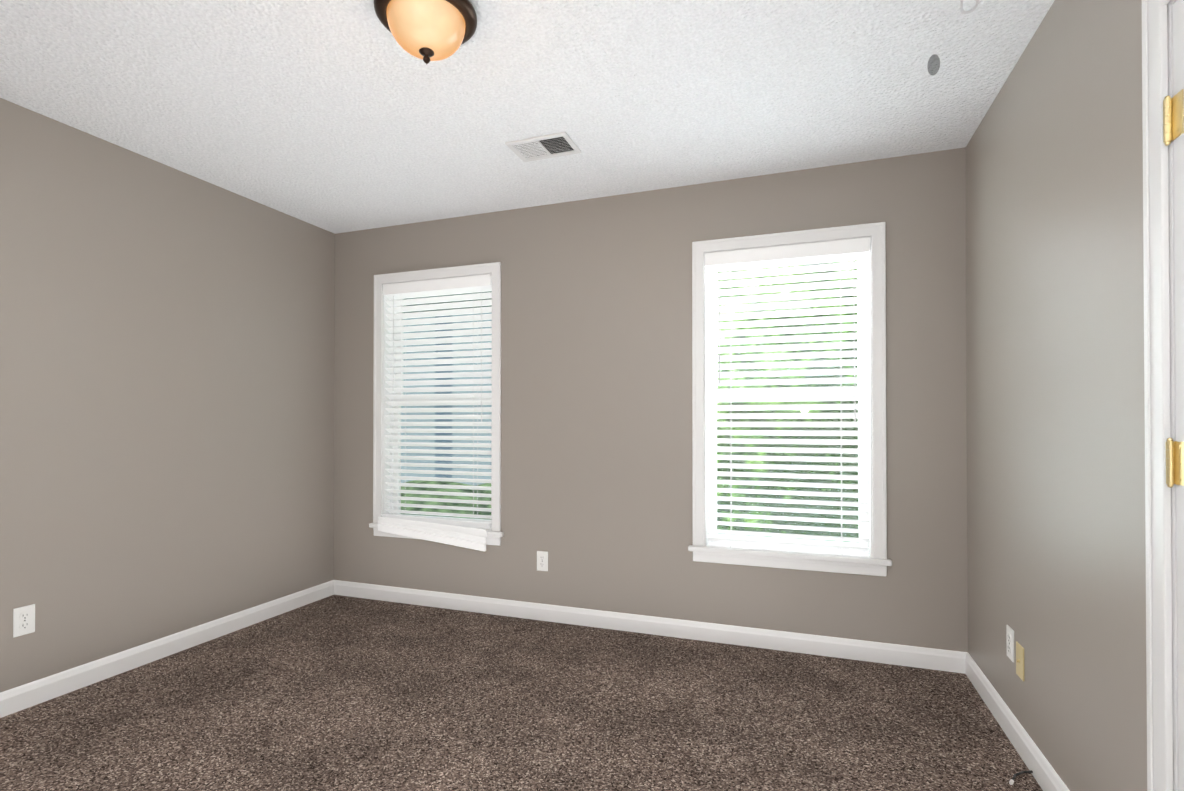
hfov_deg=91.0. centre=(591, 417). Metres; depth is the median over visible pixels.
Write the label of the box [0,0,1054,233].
ceiling
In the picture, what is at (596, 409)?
wall
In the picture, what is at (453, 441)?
house
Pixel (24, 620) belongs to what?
electrical outlet
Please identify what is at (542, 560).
electrical outlet
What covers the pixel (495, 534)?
window
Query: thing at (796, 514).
backdrop
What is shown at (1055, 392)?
wall
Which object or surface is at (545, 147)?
ceiling vent
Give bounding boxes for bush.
[401,480,490,519]
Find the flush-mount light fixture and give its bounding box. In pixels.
[374,0,476,63]
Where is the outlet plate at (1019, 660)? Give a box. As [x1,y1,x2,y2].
[1016,641,1024,680]
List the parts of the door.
door hinge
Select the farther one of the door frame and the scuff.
the scuff
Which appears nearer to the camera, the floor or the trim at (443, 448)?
the floor
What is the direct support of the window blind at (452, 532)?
attached to the window at (495, 534)
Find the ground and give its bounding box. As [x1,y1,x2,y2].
[717,533,858,542]
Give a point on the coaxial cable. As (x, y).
(1011, 781)
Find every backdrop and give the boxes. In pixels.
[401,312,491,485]
[717,260,858,537]
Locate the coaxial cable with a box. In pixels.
[1009,770,1032,784]
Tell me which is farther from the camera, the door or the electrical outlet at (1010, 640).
the electrical outlet at (1010, 640)
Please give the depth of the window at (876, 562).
2.97 m
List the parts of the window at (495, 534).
blind cord, left window sash, glass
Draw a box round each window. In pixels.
[369,262,503,545]
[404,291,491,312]
[688,222,891,576]
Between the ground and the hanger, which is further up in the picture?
the hanger
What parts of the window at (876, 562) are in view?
blind cord, right window sash, glass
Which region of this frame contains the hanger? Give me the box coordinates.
[959,0,978,13]
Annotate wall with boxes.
[0,98,334,691]
[334,147,967,651]
[966,0,1146,790]
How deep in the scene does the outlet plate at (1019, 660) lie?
2.04 m
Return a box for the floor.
[0,595,1042,790]
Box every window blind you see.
[378,275,491,551]
[705,238,869,556]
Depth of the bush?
7.04 m
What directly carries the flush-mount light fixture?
attached to the ceiling
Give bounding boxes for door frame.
[1142,0,1178,790]
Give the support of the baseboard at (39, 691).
attached to the wall at (167, 351)
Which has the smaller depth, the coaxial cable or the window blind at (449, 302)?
the coaxial cable
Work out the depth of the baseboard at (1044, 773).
2.08 m
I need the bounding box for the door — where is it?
[1163,0,1183,790]
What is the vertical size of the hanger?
0.061 m
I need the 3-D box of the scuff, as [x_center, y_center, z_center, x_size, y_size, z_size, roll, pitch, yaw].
[1.225,-1.265,2.084,0.046,0.001,0.140,0,0,20]
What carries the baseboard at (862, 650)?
attached to the wall at (596, 409)
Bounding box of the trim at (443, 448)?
[435,315,451,477]
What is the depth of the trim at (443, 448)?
8.21 m
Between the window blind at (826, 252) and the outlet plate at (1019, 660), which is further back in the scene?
the window blind at (826, 252)
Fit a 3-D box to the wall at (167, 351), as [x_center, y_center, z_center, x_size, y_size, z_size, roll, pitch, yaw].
[-2.454,-0.045,2.174,0.150,2.440,4.100,0,0,20]
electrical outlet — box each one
[13,604,34,637]
[537,551,547,570]
[1006,625,1013,661]
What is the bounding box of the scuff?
[927,54,939,74]
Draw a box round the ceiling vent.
[505,132,580,161]
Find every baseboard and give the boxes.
[0,581,331,717]
[332,580,959,672]
[960,651,1069,790]
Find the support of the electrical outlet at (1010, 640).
attached to the wall at (1055, 392)

